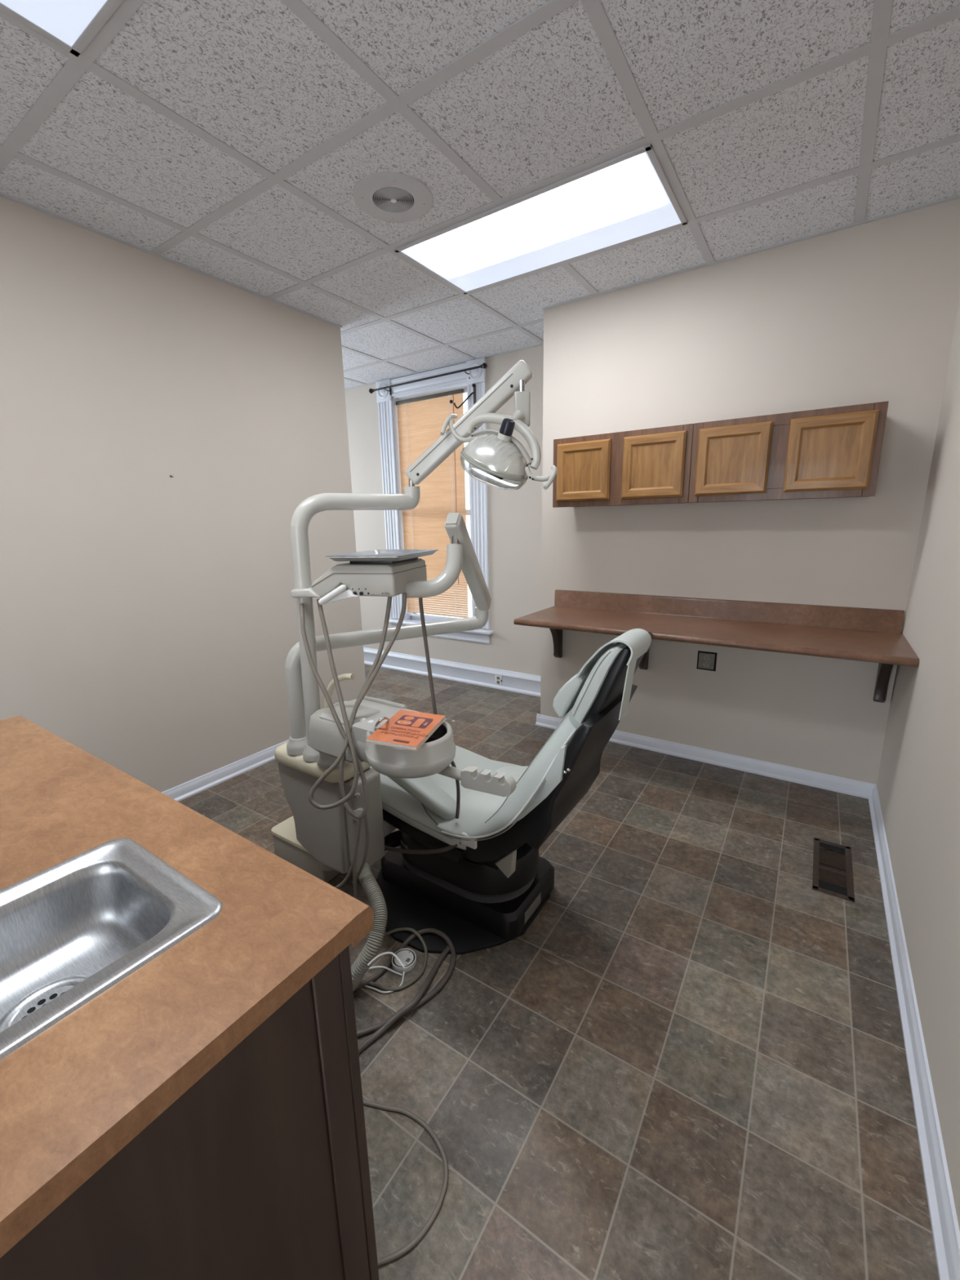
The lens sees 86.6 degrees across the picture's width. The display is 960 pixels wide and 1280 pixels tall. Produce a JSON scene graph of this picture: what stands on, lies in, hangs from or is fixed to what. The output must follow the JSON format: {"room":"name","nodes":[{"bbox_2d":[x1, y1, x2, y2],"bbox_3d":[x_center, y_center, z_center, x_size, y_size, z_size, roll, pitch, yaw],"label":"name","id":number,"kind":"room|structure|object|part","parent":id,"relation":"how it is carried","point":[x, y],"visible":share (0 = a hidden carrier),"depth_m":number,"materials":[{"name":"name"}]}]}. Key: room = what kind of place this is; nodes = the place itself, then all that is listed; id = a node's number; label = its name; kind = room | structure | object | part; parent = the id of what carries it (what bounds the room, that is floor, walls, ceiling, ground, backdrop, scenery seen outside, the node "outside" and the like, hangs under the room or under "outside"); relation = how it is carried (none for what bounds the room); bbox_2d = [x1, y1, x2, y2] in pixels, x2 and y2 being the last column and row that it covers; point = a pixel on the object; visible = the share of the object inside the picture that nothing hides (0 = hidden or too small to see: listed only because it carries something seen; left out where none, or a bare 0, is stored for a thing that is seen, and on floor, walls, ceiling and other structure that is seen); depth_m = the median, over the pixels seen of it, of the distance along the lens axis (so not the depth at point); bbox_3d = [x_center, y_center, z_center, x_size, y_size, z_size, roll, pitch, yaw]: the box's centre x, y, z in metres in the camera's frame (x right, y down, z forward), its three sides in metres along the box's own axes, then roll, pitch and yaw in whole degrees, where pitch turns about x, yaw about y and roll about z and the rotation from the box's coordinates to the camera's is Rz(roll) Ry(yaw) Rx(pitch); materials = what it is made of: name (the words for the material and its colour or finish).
{"room":"dental clinic","nodes":[
{"label":"dental clinic","id":0,"kind":"room"},
{"bbox_2d":[0,196,366,792],"bbox_3d":[-2.123,-0.311,1.922,0.120,2.705,4.297,7,15,33],"label":"wall","id":1,"kind":"structure","parent":0,"point":[148,624],"depth_m":2.53,"materials":[{"name":"paint"}]},
{"bbox_2d":[161,739,288,801],"bbox_3d":[-2.037,0.976,2.176,0.026,0.079,4.297,7,15,33],"label":"baseboard","id":2,"kind":"structure","parent":1,"relation":"attached to","point":[183,791],"depth_m":2.96,"materials":[{"name":"white paint"}]},
{"bbox_2d":[0,191,959,390],"bbox_3d":[-1.363,-1.672,1.754,5.267,0.007,5.400,7,15,33],"label":"trim","id":3,"kind":"structure","parent":1,"relation":"attached to","point":[2,194],"depth_m":2.48,"materials":[{"name":"metal"}]},
{"bbox_2d":[344,345,543,675],"bbox_3d":[-0.569,-1.002,4.795,3.445,2.705,0.140,7,15,33],"label":"wall","id":4,"kind":"structure","parent":0,"point":[514,516],"depth_m":4.33,"materials":[{"name":"paint"}]},
{"bbox_2d":[375,357,493,644],"bbox_3d":[-0.398,-1.159,4.602,1.245,2.302,0.202,7,15,33],"label":"window","id":5,"kind":"structure","parent":4,"relation":"in","point":[387,406],"depth_m":4.50,"materials":[{"name":"white paint"}]},
{"bbox_2d":[368,362,487,395],"bbox_3d":[-0.460,-2.166,4.272,1.252,0.074,0.084,7,15,33],"label":"curtain rod","id":6,"kind":"object","parent":5,"relation":"attached to","point":[484,365],"visible":1,"depth_m":4.21,"materials":[{"name":"black metal"}]},
{"bbox_2d":[395,388,468,619],"bbox_3d":[-0.429,-1.156,4.612,0.733,1.953,0.037,7,15,33],"label":"window blind","id":7,"kind":"object","parent":5,"relation":"attached to","point":[420,420],"visible":0.69,"depth_m":4.59,"materials":[{"name":"wood"}]},
{"bbox_3d":[-0.640,-1.175,4.739,0.017,1.910,0.003,7,15,33],"label":"ladder cord","id":8,"kind":"part","parent":7,"relation":"part of","materials":[{"name":"beige fabric"}]},
{"bbox_3d":[-0.445,-2.094,4.400,0.733,0.030,0.028,7,15,33],"label":"head rail","id":9,"kind":"part","parent":7,"relation":"part of","materials":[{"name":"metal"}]},
{"bbox_3d":[-0.409,-0.217,4.832,0.733,0.023,0.022,7,15,33],"label":"rail","id":10,"kind":"part","parent":7,"relation":"part of","materials":[{"name":"white paint"}]},
{"bbox_3d":[-0.237,-1.123,4.478,0.017,1.910,0.003,7,15,33],"label":"ladder cord","id":11,"kind":"part","parent":7,"relation":"part of","materials":[{"name":"beige fabric"}]},
{"bbox_3d":[-0.357,-1.163,4.664,0.835,2.040,0.055,7,15,33],"label":"sash","id":12,"kind":"part","parent":5,"relation":"part of","materials":[{"name":"white paint"}]},
{"bbox_3d":[-0.390,-0.139,4.819,1.245,0.031,0.162,7,15,33],"label":"sill","id":13,"kind":"part","parent":5,"relation":"part of","materials":[{"name":"white paint"}]},
{"bbox_2d":[449,383,475,408],"bbox_3d":[-0.144,-1.934,4.154,0.255,0.253,0.028,8,16,33],"label":"bracket","id":14,"kind":"object","parent":5,"relation":"attached to","point":[473,385],"visible":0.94,"depth_m":4.09,"materials":[{"name":"metal"}]},
{"bbox_3d":[-0.131,-1.946,4.141,0.208,0.103,0.015,8,16,33],"label":"swing arm","id":15,"kind":"part","parent":14,"relation":"part of","materials":[{"name":"black metal"}]},
{"bbox_3d":[-0.041,-1.921,4.097,0.021,0.250,0.008,7,15,33],"label":"plate","id":16,"kind":"part","parent":14,"relation":"part of","materials":[{"name":"metal"}]},
{"bbox_2d":[494,675,502,685],"bbox_3d":[0.163,0.356,4.513,0.070,0.090,0.008,7,15,33],"label":"baseboard outlet","id":17,"kind":"object","parent":4,"relation":"attached to","point":[498,679],"visible":1,"depth_m":4.51,"materials":[{"name":"white plastic"}]},
{"bbox_2d":[0,0,959,388],"bbox_3d":[-1.363,-1.700,1.748,5.467,0.050,5.600,7,15,33],"label":"ceiling","id":18,"kind":"structure","parent":0,"point":[252,75],"depth_m":1.67,"materials":[{"name":"tile"}]},
{"bbox_2d":[0,0,123,57],"bbox_3d":[-0.758,-1.468,0.828,1.191,0.010,0.582,7,15,33],"label":"recessed light","id":19,"kind":"object","parent":18,"relation":"in","point":[70,24],"visible":1,"depth_m":1.28,"materials":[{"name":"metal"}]},
{"bbox_2d":[352,171,432,222],"bbox_3d":[-0.344,-1.752,2.029,0.314,0.012,0.314,7,15,33],"label":"ceiling speaker","id":20,"kind":"object","parent":18,"relation":"attached to","point":[397,197],"visible":1,"depth_m":2.01,"materials":[{"name":"metal"}]},
{"bbox_2d":[373,186,413,212],"bbox_3d":[-0.344,-1.752,2.029,0.154,0.004,0.154,-1,13,2],"label":"grille","id":21,"kind":"object","parent":20,"relation":"attached to","point":[386,199],"depth_m":2.03,"materials":[{"name":"metal"}]},
{"bbox_2d":[0,0,959,384],"bbox_3d":[-1.370,-1.674,1.759,5.284,0.004,5.400,7,15,33],"label":"ceiling grid","id":22,"kind":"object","parent":18,"relation":"attached to","point":[75,67],"depth_m":1.67,"materials":[{"name":"metal"}]},
{"bbox_2d":[393,143,688,294],"bbox_3d":[0.251,-1.828,2.311,1.191,0.010,0.582,7,15,33],"label":"recessed light","id":23,"kind":"object","parent":18,"relation":"in","point":[629,197],"visible":1,"depth_m":2.23,"materials":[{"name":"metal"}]},
{"bbox_2d":[178,663,938,1279],"bbox_3d":[-1.270,0.968,2.323,5.804,0.001,6.024,7,15,33],"label":"floor","id":24,"kind":"structure","parent":0,"point":[690,1063],"depth_m":1.41,"materials":[{"name":"tile"}]},
{"bbox_2d":[0,946,379,1279],"bbox_3d":[-0.935,0.827,0.976,1.424,0.866,0.585,7,15,33],"label":"base cabinet","id":25,"kind":"object","parent":24,"relation":"on","point":[259,1170],"visible":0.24,"depth_m":0.63,"materials":[{"name":"brown wood"}]},
{"bbox_2d":[0,715,373,1257],"bbox_3d":[-0.943,0.389,0.885,1.463,0.045,0.642,7,15,33],"label":"countertop","id":26,"kind":"structure","parent":25,"relation":"on","point":[73,1095],"depth_m":0.64,"materials":[{"name":"beige laminate"}]},
{"bbox_2d":[0,837,222,1059],"bbox_3d":[-0.607,0.463,0.692,0.338,0.120,0.380,7,15,33],"label":"sink","id":27,"kind":"object","parent":26,"relation":"in","point":[72,930],"visible":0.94,"depth_m":0.79,"materials":[{"name":"metal"}]},
{"bbox_3d":[-0.779,0.777,1.206,1.424,0.855,0.019,7,15,33],"label":"frame","id":28,"kind":"part","parent":25,"relation":"part of","materials":[{"name":"brown wood"}]},
{"bbox_2d":[271,816,340,883],"bbox_3d":[-0.706,0.892,2.268,0.347,0.152,0.274,7,15,33],"label":"utility box","id":29,"kind":"object","parent":24,"relation":"on","point":[286,846],"visible":0.18,"depth_m":2.17,"materials":[{"name":"grey plastic"}]},
{"bbox_3d":[-0.708,0.828,2.253,0.347,0.020,0.274,7,15,33],"label":"lid","id":30,"kind":"part","parent":29,"relation":"part of","materials":[{"name":"beige plastic"}]},
{"bbox_2d":[274,741,399,991],"bbox_3d":[-0.518,0.729,1.842,0.473,0.660,0.672,0,13,3],"label":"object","id":31,"kind":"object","parent":24,"relation":"on","point":[341,842],"depth_m":1.77,"materials":[{"name":"grey plastic"}]},
{"bbox_3d":[-0.475,0.769,1.714,0.183,0.265,0.018,4,14,22],"label":"cord","id":32,"kind":"part","parent":31,"relation":"part of","materials":[{"name":"grey rubber"}]},
{"bbox_3d":[-0.401,0.724,1.671,0.054,0.340,0.020,3,14,19],"label":"cord","id":33,"kind":"part","parent":31,"relation":"part of","materials":[{"name":"grey plastic"}]},
{"bbox_3d":[-0.409,0.588,1.714,0.046,0.047,0.023,-7,14,-25],"label":"knob","id":34,"kind":"part","parent":31,"relation":"part of","materials":[{"name":"plastic"}]},
{"bbox_3d":[-0.395,0.685,1.672,0.087,0.286,0.015,6,15,29],"label":"cord","id":35,"kind":"part","parent":31,"relation":"part of","materials":[{"name":"grey rubber"}]},
{"bbox_2d":[284,512,491,819],"bbox_3d":[-0.235,0.077,1.767,0.832,0.999,0.468,-8,15,-27],"label":"dental delivery unit","id":36,"kind":"object","parent":31,"relation":"attached to","point":[407,577],"visible":0.91,"depth_m":1.60,"materials":[{"name":"plastic"}]},
{"bbox_3d":[-0.529,-0.154,1.618,0.098,0.031,0.107,2,13,14],"label":"holder rail","id":37,"kind":"part","parent":36,"relation":"part of","materials":[{"name":"plastic"}]},
{"bbox_3d":[-0.424,-0.142,1.557,0.134,0.064,0.117,7,15,33],"label":"handle","id":38,"kind":"part","parent":36,"relation":"part of","materials":[{"name":"white plastic"}]},
{"bbox_2d":[325,549,437,560],"bbox_3d":[-0.301,-0.274,1.645,0.247,0.016,0.347,2,13,14],"label":"tray","id":39,"kind":"object","parent":36,"relation":"on","point":[378,554],"visible":1,"depth_m":1.64,"materials":[{"name":"metal"}]},
{"bbox_3d":[-0.034,-0.259,1.795,0.052,0.361,0.370,3,14,17],"label":"spring arm","id":40,"kind":"part","parent":36,"relation":"part of","materials":[{"name":"plastic"}]},
{"bbox_3d":[-0.384,0.750,2.115,0.063,0.085,0.130,7,15,33],"label":"arm","id":41,"kind":"part","parent":31,"relation":"part of","materials":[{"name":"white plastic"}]},
{"bbox_3d":[-0.426,0.831,2.046,0.351,0.035,0.060,-9,15,-31],"label":"support arm","id":42,"kind":"part","parent":31,"relation":"part of","materials":[{"name":"black plastic"}]},
{"bbox_2d":[308,673,516,796],"bbox_3d":[-0.238,0.287,1.537,0.732,0.328,0.256,7,15,33],"label":"cuspidor","id":43,"kind":"object","parent":31,"relation":"attached to","point":[435,756],"visible":0.76,"depth_m":1.49,"materials":[{"name":"plastic"}]},
{"bbox_3d":[-0.289,0.236,1.500,0.055,0.060,0.117,1,13,10],"label":"rinse spout","id":44,"kind":"part","parent":43,"relation":"part of","materials":[{"name":"silver metal"}]},
{"bbox_2d":[366,709,445,751],"bbox_3d":[-0.207,0.255,1.470,0.156,0.025,0.213,3,14,17],"label":"instruction manual","id":45,"kind":"object","parent":43,"relation":"on","point":[406,729],"visible":1,"depth_m":1.45,"materials":[{"name":"paper"}]},
{"bbox_2d":[364,720,456,778],"bbox_3d":[-0.208,0.316,1.524,0.281,0.110,0.256,7,15,33],"label":"bowl","id":46,"kind":"object","parent":43,"relation":"on","point":[436,754],"depth_m":1.42,"materials":[{"name":"ceramic"}]},
{"bbox_3d":[-0.097,0.389,1.518,0.141,0.034,0.033,7,15,33],"label":"holder arm","id":47,"kind":"part","parent":43,"relation":"part of","materials":[{"name":"ceramic"}]},
{"bbox_2d":[289,360,557,761],"bbox_3d":[-0.192,-0.237,1.699,0.867,1.276,0.274,-1,13,2],"label":"light","id":48,"kind":"object","parent":31,"relation":"attached to","point":[501,455],"visible":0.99,"depth_m":1.61,"materials":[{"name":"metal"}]},
{"bbox_3d":[-0.066,-0.680,1.658,0.085,0.075,0.027,4,14,23],"label":"handle","id":49,"kind":"part","parent":48,"relation":"part of","materials":[{"name":"plastic"}]},
{"bbox_3d":[-0.043,-0.704,1.673,0.431,0.361,0.046,1,13,10],"label":"spring arm","id":50,"kind":"part","parent":48,"relation":"part of","materials":[{"name":"ceramic"}]},
{"bbox_3d":[0.082,-0.644,1.546,0.051,0.054,0.042,7,15,33],"label":"focus knob","id":51,"kind":"part","parent":48,"relation":"part of","materials":[{"name":"black plastic"}]},
{"bbox_3d":[0.175,-0.501,1.537,0.086,0.046,0.021,5,14,25],"label":"handle","id":52,"kind":"part","parent":48,"relation":"part of","materials":[{"name":"plastic"}]},
{"bbox_2d":[364,948,416,993],"bbox_3d":[-0.262,0.983,1.561,0.198,0.276,0.308,-7,14,-25],"label":"switch","id":53,"kind":"object","parent":24,"relation":"on","point":[404,960],"visible":0.94,"depth_m":1.68,"materials":[{"name":"white plastic"}]},
{"bbox_3d":[-0.256,1.073,1.712,0.065,0.011,0.065,7,15,33],"label":"plate","id":54,"kind":"part","parent":53,"relation":"part of","materials":[{"name":"white plastic"}]},
{"bbox_2d":[361,927,427,991],"bbox_3d":[-0.312,1.066,1.707,0.257,0.052,0.257,7,15,33],"label":"loose cable","id":55,"kind":"object","parent":24,"relation":"on","point":[371,983],"visible":0.83,"depth_m":1.68,"materials":[{"name":"grey rubber"}]},
{"bbox_2d":[358,945,449,1053],"bbox_3d":[-0.218,1.103,1.568,0.072,0.038,0.454,7,15,33],"label":"hose","id":56,"kind":"object","parent":24,"relation":"on","point":[415,1000],"visible":0.93,"depth_m":1.52,"materials":[{"name":"grey rubber"}]},
{"bbox_2d":[355,928,455,1037],"bbox_3d":[-0.275,1.093,1.609,0.229,0.042,0.490,10,17,41],"label":"hose","id":57,"kind":"object","parent":24,"relation":"on","point":[374,1028],"visible":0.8,"depth_m":1.65,"materials":[{"name":"grey rubber"}]},
{"bbox_2d":[363,1099,448,1266],"bbox_3d":[-0.221,1.200,1.205,0.244,0.010,0.386,-7,14,-23],"label":"loose cable","id":58,"kind":"object","parent":24,"relation":"on","point":[412,1243],"visible":0.8,"depth_m":1.14,"materials":[{"name":"grey rubber"}]},
{"bbox_2d":[370,628,653,954],"bbox_3d":[-0.106,0.460,1.927,1.378,1.124,0.645,7,15,33],"label":"dental chair","id":59,"kind":"object","parent":24,"relation":"on","point":[479,877],"visible":0.93,"depth_m":1.78,"materials":[{"name":"white leather"}]},
{"bbox_3d":[-0.240,0.515,1.845,0.386,0.173,0.088,7,15,33],"label":"armrest","id":60,"kind":"part","parent":59,"relation":"part of","materials":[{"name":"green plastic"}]},
{"bbox_3d":[-0.248,0.619,2.108,0.760,0.118,0.470,7,15,33],"label":"leg frame","id":61,"kind":"part","parent":59,"relation":"part of","materials":[{"name":"black plastic"}]},
{"bbox_2d":[370,745,505,849],"bbox_3d":[-0.295,0.556,2.124,0.870,0.141,0.526,7,15,33],"label":"cushion","id":62,"kind":"object","parent":59,"relation":"on","point":[431,820],"depth_m":1.82,"materials":[{"name":"white leather"}]},
{"bbox_3d":[-0.111,1.006,2.029,0.678,0.014,0.590,7,15,33],"label":"floor plate","id":63,"kind":"part","parent":59,"relation":"part of","materials":[{"name":"black rubber"}]},
{"bbox_3d":[0.086,0.731,1.695,0.077,0.117,0.030,7,15,33],"label":"release lever","id":64,"kind":"part","parent":59,"relation":"part of","materials":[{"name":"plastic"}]},
{"bbox_3d":[0.042,0.548,2.208,0.363,0.071,0.060,7,15,33],"label":"armrest","id":65,"kind":"part","parent":59,"relation":"part of","materials":[{"name":"grey leather"}]},
{"bbox_2d":[434,706,583,836],"bbox_3d":[0.152,0.384,1.779,0.533,0.459,0.564,7,15,33],"label":"cushion","id":66,"kind":"object","parent":59,"relation":"on","point":[548,788],"depth_m":1.56,"materials":[{"name":"white leather"}]},
{"bbox_2d":[552,669,591,716],"bbox_3d":[0.320,0.146,1.606,0.096,0.143,0.230,7,15,33],"label":"pillow","id":67,"kind":"object","parent":59,"relation":"on","point":[566,700],"depth_m":1.51,"materials":[{"name":"white leather"}]},
{"bbox_2d":[571,631,648,723],"bbox_3d":[0.392,0.108,1.548,0.150,0.248,0.264,7,15,33],"label":"cushion","id":68,"kind":"object","parent":59,"relation":"on","point":[602,688],"depth_m":1.45,"materials":[{"name":"white leather"}]},
{"bbox_2d":[812,837,854,902],"bbox_3d":[1.481,0.954,2.140,0.137,0.006,0.392,7,15,33],"label":"floor vent","id":69,"kind":"object","parent":24,"relation":"in","point":[833,874],"visible":1,"depth_m":2.12,"materials":[{"name":"brown metal"}]},
{"bbox_2d":[540,198,959,784],"bbox_3d":[1.381,-0.653,3.115,1.942,2.705,0.570,7,15,33],"label":"wall","id":70,"kind":"structure","parent":0,"point":[864,313],"depth_m":2.68,"materials":[{"name":"paint"}]},
{"bbox_2d":[363,647,875,799],"bbox_3d":[0.011,0.403,4.287,5.267,0.174,0.596,7,15,33],"label":"baseboard","id":71,"kind":"structure","parent":70,"relation":"attached to","point":[802,776],"depth_m":3.33,"materials":[{"name":"white paint"}]},
{"bbox_2d":[552,423,693,507],"bbox_3d":[0.818,-0.953,2.873,0.757,0.378,0.323,7,15,33],"label":"upper cabinet","id":72,"kind":"object","parent":70,"relation":"attached to","point":[647,466],"visible":0.98,"depth_m":2.73,"materials":[{"name":"brown wood"}]},
{"bbox_3d":[0.577,-0.816,2.884,0.315,0.052,0.021,7,15,33],"label":"rail","id":73,"kind":"part","parent":72,"relation":"part of","materials":[{"name":"brown wood"}]},
{"bbox_3d":[0.576,-0.945,2.857,0.219,0.219,0.009,7,15,33],"label":"door","id":74,"kind":"part","parent":72,"relation":"part of","materials":[{"name":"brown wood"}]},
{"bbox_3d":[0.572,-1.072,2.825,0.315,0.052,0.021,7,15,33],"label":"rail","id":75,"kind":"part","parent":72,"relation":"part of","materials":[{"name":"brown wood"}]},
{"bbox_3d":[0.898,-0.774,2.675,0.315,0.052,0.021,7,15,33],"label":"rail","id":76,"kind":"part","parent":72,"relation":"part of","materials":[{"name":"brown wood"}]},
{"bbox_3d":[0.897,-0.903,2.648,0.219,0.219,0.009,7,15,33],"label":"door","id":77,"kind":"part","parent":72,"relation":"part of","materials":[{"name":"brown wood"}]},
{"bbox_3d":[0.893,-1.030,2.617,0.315,0.052,0.021,7,15,33],"label":"rail","id":78,"kind":"part","parent":72,"relation":"part of","materials":[{"name":"brown wood"}]},
{"bbox_2d":[696,650,717,671],"bbox_3d":[1.326,0.124,2.982,0.104,0.111,0.010,7,15,33],"label":"wall outlet","id":79,"kind":"object","parent":70,"relation":"attached to","point":[706,660],"visible":1,"depth_m":2.98,"materials":[{"name":"black plastic"}]},
{"bbox_2d":[702,662,709,666],"bbox_3d":[1.325,0.144,2.986,0.033,0.033,0.004,7,15,33],"label":"receptacle","id":80,"kind":"object","parent":79,"relation":"attached to","point":[704,664],"depth_m":2.98,"materials":[{"name":"grey plastic"}]},
{"bbox_2d":[703,655,709,660],"bbox_3d":[1.324,0.105,2.977,0.033,0.033,0.004,7,15,33],"label":"receptacle","id":81,"kind":"object","parent":79,"relation":"attached to","point":[705,657],"depth_m":2.98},
{"bbox_2d":[513,589,919,702],"bbox_3d":[1.121,0.042,2.753,1.832,0.463,0.574,7,15,33],"label":"wall shelf","id":82,"kind":"object","parent":70,"relation":"attached to","point":[873,635],"visible":0.86,"depth_m":2.65,"materials":[{"name":"brown laminate"}]},
{"bbox_2d":[513,605,919,666],"bbox_3d":[1.119,-0.062,2.729,1.832,0.035,0.574,7,15,33],"label":"countertop","id":83,"kind":"structure","parent":82,"relation":"on","point":[883,647],"depth_m":2.51,"materials":[{"name":"brown laminate"}]},
{"bbox_2d":[554,589,904,633],"bbox_3d":[1.267,-0.186,2.938,1.826,0.108,0.025,7,15,33],"label":"backsplash","id":84,"kind":"structure","parent":70,"relation":"attached to","point":[887,620],"depth_m":2.81,"materials":[{"name":"brown laminate"}]},
{"bbox_2d":[688,400,888,502],"bbox_3d":[1.451,-0.870,2.462,0.758,0.378,0.323,7,15,33],"label":"upper cabinet","id":85,"kind":"object","parent":70,"relation":"attached to","point":[832,452],"visible":1,"depth_m":2.31,"materials":[{"name":"brown wood"}]},
{"bbox_3d":[1.210,-0.734,2.473,0.316,0.052,0.021,7,15,33],"label":"rail","id":86,"kind":"part","parent":85,"relation":"part of","materials":[{"name":"brown wood"}]},
{"bbox_3d":[1.210,-0.862,2.446,0.220,0.219,0.009,7,15,33],"label":"door","id":87,"kind":"part","parent":85,"relation":"part of","materials":[{"name":"brown wood"}]},
{"bbox_3d":[1.205,-0.990,2.414,0.316,0.052,0.021,7,15,33],"label":"rail","id":88,"kind":"part","parent":85,"relation":"part of","materials":[{"name":"brown wood"}]},
{"bbox_3d":[1.532,-0.692,2.264,0.315,0.052,0.021,7,15,33],"label":"rail","id":89,"kind":"part","parent":85,"relation":"part of","materials":[{"name":"brown wood"}]},
{"bbox_3d":[1.531,-0.821,2.237,0.219,0.219,0.009,7,15,33],"label":"door","id":90,"kind":"part","parent":85,"relation":"part of","materials":[{"name":"brown wood"}]},
{"bbox_3d":[1.527,-0.948,2.205,0.315,0.052,0.021,7,15,33],"label":"rail","id":91,"kind":"part","parent":85,"relation":"part of","materials":[{"name":"brown wood"}]},
{"bbox_2d":[876,297,959,1231],"bbox_3d":[0.785,-0.021,0.417,0.120,2.705,4.950,7,15,33],"label":"wall","id":92,"kind":"structure","parent":0,"point":[918,780],"depth_m":1.67,"materials":[{"name":"paint"}]},
{"bbox_2d":[868,784,959,1279],"bbox_3d":[0.716,1.262,0.702,0.026,0.079,4.830,7,15,33],"label":"baseboard","id":93,"kind":"structure","parent":92,"relation":"attached to","point":[942,1211],"depth_m":1.28,"materials":[{"name":"white paint"}]}
]}

